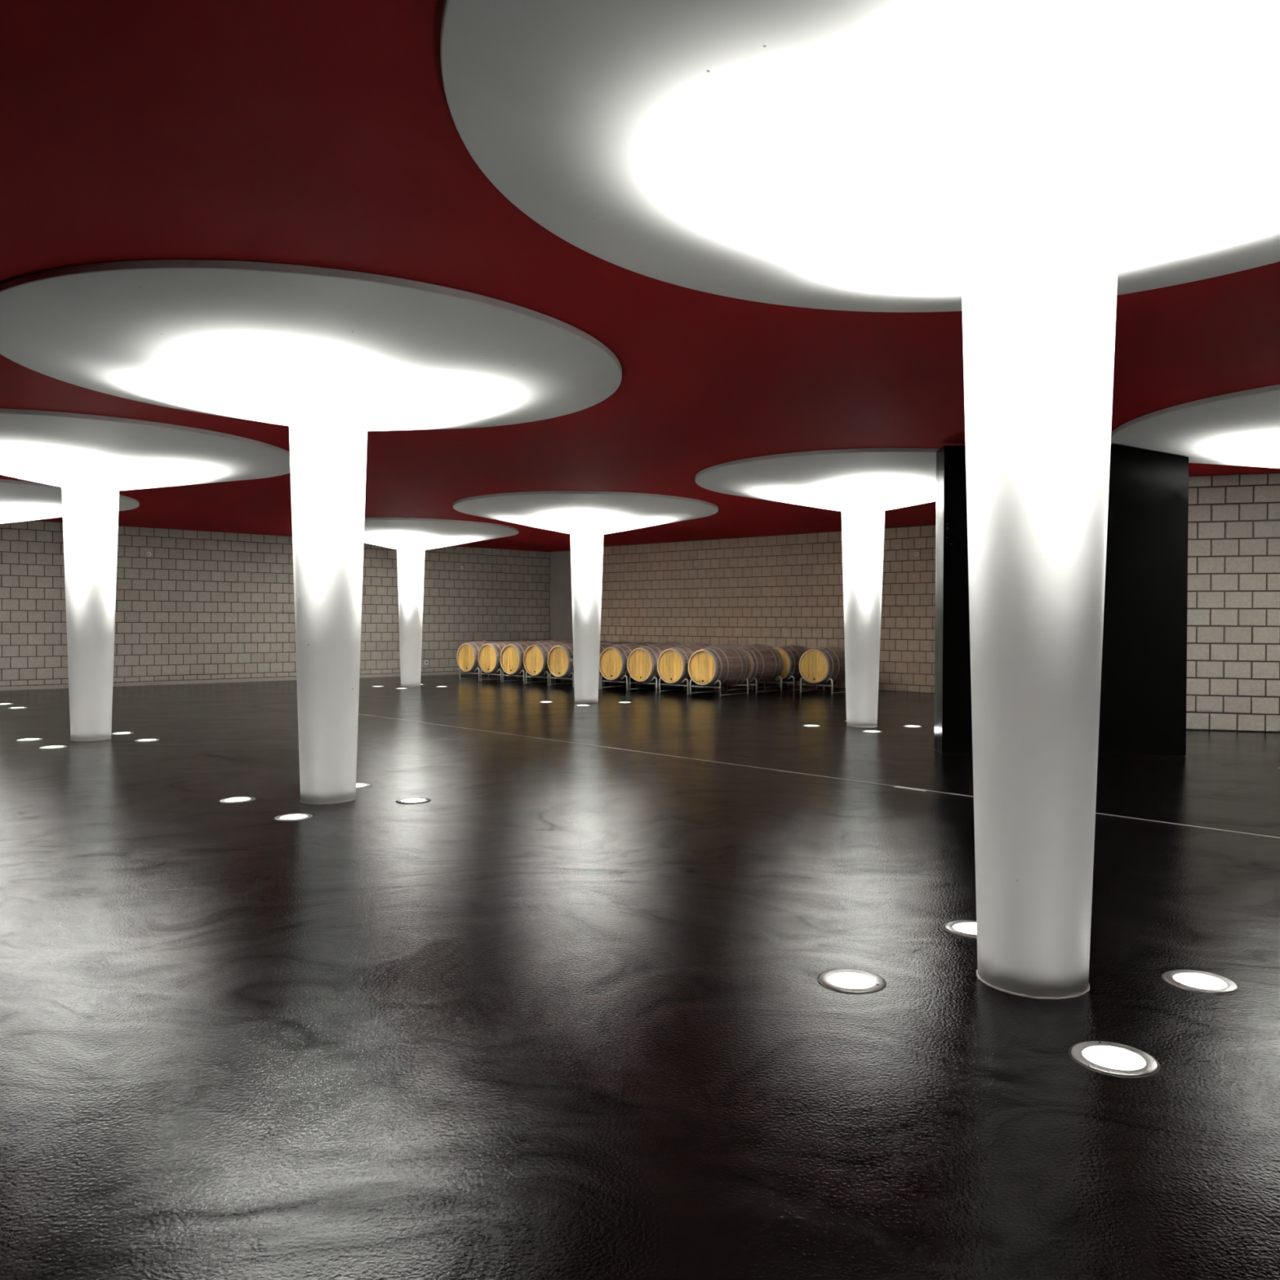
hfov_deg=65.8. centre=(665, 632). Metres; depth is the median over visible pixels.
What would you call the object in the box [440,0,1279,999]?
column
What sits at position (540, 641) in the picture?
wine barrel
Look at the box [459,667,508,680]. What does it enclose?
rack
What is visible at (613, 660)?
wine barrel
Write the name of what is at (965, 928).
ground light
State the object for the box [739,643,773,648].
wine barrel
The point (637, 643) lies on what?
wine barrel
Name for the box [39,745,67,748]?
ground light
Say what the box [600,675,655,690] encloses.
rack
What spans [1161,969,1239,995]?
ground light
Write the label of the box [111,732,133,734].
ground light
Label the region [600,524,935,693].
wall
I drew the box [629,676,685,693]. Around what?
rack
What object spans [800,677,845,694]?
rack
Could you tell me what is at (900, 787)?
joint
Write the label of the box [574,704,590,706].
ground light
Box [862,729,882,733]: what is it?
ground light
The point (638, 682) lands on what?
rack
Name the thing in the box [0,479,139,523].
column
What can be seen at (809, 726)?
ground light
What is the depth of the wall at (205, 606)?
19.82 m
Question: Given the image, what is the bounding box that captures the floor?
[0,673,1279,1279]
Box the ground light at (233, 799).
[218,796,256,803]
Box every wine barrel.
[457,640,495,673]
[477,640,517,674]
[500,641,542,675]
[510,640,533,642]
[523,641,566,676]
[533,640,554,643]
[546,639,564,641]
[546,643,573,678]
[554,640,573,643]
[573,643,617,679]
[599,644,646,681]
[600,641,626,644]
[613,640,635,644]
[624,642,653,645]
[626,644,675,683]
[635,641,659,644]
[649,643,680,646]
[657,644,706,684]
[658,641,685,645]
[675,643,710,647]
[681,642,712,645]
[688,645,750,686]
[706,644,739,648]
[710,643,742,646]
[737,644,783,684]
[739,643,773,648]
[773,644,811,682]
[799,645,845,684]
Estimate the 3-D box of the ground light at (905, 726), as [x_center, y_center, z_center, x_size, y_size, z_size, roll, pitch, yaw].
[2.996,1.141,11.988,0.240,0.008,0.240,0,1,-17]
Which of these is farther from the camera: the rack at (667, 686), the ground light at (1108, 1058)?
the rack at (667, 686)
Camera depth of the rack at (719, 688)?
17.00 m
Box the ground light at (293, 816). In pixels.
[273,813,313,821]
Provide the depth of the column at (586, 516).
14.87 m
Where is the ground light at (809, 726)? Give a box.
[801,724,821,727]
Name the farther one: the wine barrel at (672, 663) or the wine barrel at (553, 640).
the wine barrel at (553, 640)
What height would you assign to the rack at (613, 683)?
0.283 m
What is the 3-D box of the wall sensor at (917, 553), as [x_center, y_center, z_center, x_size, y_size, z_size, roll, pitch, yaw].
[4.539,-1.412,17.863,0.100,0.100,0.039,1,1,41]
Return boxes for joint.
[358,713,1279,838]
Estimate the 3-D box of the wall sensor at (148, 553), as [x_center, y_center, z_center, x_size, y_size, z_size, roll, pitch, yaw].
[-9.857,-1.490,18.881,0.100,0.100,0.039,0,1,-41]
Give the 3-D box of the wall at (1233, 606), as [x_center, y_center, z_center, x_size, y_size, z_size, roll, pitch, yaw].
[7.132,-0.342,11.587,5.220,3.017,0.215,0,1,17]
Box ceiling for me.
[0,0,1279,556]
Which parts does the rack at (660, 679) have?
leg, leg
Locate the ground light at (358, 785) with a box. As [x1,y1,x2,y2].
[355,782,371,788]
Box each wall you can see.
[0,520,549,690]
[549,550,573,640]
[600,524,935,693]
[933,444,1188,755]
[1186,472,1279,732]
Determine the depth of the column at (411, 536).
18.66 m
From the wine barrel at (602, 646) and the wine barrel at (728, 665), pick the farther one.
the wine barrel at (602, 646)
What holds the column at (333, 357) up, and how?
on the floor
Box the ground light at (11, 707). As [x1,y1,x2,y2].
[7,706,26,708]
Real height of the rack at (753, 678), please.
0.283 m
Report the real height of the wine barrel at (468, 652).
0.705 m
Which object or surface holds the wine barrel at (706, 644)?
on the rack
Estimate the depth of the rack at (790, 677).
18.30 m
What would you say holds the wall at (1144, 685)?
on the floor
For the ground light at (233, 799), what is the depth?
6.87 m
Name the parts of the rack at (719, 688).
leg, leg, leg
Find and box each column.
[0,259,622,804]
[0,408,290,742]
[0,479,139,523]
[364,517,519,687]
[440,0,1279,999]
[453,490,718,702]
[695,448,939,727]
[1111,384,1279,468]
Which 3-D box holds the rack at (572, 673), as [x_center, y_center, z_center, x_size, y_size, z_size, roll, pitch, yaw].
[-1.744,0.908,19.414,0.674,0.283,0.810,1,1,41]
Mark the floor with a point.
(562, 1011)
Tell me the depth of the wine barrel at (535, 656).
19.52 m
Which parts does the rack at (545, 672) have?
leg, leg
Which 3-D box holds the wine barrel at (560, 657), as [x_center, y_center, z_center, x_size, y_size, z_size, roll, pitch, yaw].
[-1.742,0.556,19.410,0.694,0.705,0.986,1,1,41]
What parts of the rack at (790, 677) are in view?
leg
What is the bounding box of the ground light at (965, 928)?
[943,920,977,938]
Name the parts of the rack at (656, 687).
leg, leg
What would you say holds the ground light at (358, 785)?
on the floor
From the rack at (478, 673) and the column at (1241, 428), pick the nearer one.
the column at (1241, 428)
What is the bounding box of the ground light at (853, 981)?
[816,968,886,994]
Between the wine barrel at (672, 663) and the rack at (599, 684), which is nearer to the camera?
the wine barrel at (672, 663)
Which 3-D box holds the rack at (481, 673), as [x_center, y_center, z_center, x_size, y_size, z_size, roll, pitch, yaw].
[-3.354,0.888,20.799,0.674,0.283,0.810,1,1,41]
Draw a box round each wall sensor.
[145,551,151,556]
[914,551,919,556]
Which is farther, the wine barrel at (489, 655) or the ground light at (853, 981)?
the wine barrel at (489, 655)
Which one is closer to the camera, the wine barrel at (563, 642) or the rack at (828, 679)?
the rack at (828, 679)
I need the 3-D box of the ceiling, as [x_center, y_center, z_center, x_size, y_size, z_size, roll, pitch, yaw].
[-2.491,-1.977,9.981,27.000,0.200,34.000,0,1,0]
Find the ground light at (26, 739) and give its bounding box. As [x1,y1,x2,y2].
[16,737,43,741]
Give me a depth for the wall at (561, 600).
24.76 m
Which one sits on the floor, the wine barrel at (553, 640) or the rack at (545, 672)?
the rack at (545, 672)
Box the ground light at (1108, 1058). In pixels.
[1068,1040,1159,1077]
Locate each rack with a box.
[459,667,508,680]
[480,668,530,682]
[502,669,553,684]
[525,671,567,685]
[549,672,573,687]
[598,674,629,688]
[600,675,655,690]
[612,680,662,686]
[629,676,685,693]
[638,681,689,688]
[658,677,716,694]
[666,682,701,689]
[689,678,748,697]
[694,684,750,692]
[726,675,782,693]
[764,675,817,691]
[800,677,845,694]
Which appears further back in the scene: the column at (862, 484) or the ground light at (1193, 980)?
the column at (862, 484)
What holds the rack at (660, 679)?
on the floor
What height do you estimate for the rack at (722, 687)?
0.283 m
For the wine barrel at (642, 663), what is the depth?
17.67 m
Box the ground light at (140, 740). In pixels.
[133,738,159,742]
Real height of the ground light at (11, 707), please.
0.008 m
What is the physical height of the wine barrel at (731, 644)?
0.705 m
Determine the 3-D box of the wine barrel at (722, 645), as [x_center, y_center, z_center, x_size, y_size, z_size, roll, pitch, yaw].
[1.068,0.580,18.336,0.694,0.705,0.986,1,1,41]
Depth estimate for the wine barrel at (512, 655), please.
19.98 m
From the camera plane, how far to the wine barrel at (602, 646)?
18.76 m
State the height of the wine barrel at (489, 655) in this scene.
0.705 m
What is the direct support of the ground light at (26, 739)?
on the floor
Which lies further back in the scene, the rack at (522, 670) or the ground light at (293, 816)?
the rack at (522, 670)
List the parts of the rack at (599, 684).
leg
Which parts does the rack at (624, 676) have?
leg, leg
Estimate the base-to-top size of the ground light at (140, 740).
0.008 m
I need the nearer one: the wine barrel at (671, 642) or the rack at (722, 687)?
the rack at (722, 687)
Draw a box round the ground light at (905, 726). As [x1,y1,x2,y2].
[902,724,922,727]
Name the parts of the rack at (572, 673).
leg, leg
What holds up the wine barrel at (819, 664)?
on the rack at (828, 679)
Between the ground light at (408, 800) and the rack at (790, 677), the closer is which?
the ground light at (408, 800)
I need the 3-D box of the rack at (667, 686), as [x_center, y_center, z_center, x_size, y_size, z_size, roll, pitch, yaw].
[0.529,0.925,18.800,0.674,0.283,0.810,1,1,41]
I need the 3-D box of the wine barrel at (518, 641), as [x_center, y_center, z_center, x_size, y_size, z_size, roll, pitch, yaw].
[-3.215,0.524,22.041,0.694,0.705,0.986,1,1,41]
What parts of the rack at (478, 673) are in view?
leg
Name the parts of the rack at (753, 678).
leg, leg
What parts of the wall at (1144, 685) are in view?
panel, panel, panel, panel, panel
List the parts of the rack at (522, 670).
leg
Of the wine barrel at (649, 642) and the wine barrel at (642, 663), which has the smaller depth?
the wine barrel at (642, 663)
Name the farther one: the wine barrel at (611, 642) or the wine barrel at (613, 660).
the wine barrel at (611, 642)
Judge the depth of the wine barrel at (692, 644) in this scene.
18.75 m
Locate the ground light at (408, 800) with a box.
[395,797,431,804]
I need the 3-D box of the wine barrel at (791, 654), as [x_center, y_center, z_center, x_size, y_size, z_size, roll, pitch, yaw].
[2.367,0.583,18.576,0.694,0.705,0.986,1,1,41]
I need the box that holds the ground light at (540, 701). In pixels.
[538,701,552,702]
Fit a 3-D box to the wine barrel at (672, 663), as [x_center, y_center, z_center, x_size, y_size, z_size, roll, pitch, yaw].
[0.407,0.584,17.568,0.694,0.705,0.986,1,1,41]
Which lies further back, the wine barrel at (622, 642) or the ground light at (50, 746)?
the wine barrel at (622, 642)
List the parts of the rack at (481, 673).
leg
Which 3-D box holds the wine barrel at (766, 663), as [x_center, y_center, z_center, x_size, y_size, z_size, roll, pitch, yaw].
[1.615,0.586,17.886,0.694,0.705,0.986,1,1,41]
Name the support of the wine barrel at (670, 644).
on the rack at (638, 682)
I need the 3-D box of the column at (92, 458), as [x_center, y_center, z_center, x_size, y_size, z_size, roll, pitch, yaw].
[-5.977,-0.387,10.298,4.078,3.017,4.078,0,1,0]
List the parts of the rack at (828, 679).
leg, leg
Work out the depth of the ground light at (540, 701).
15.32 m
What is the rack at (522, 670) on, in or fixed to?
on the floor

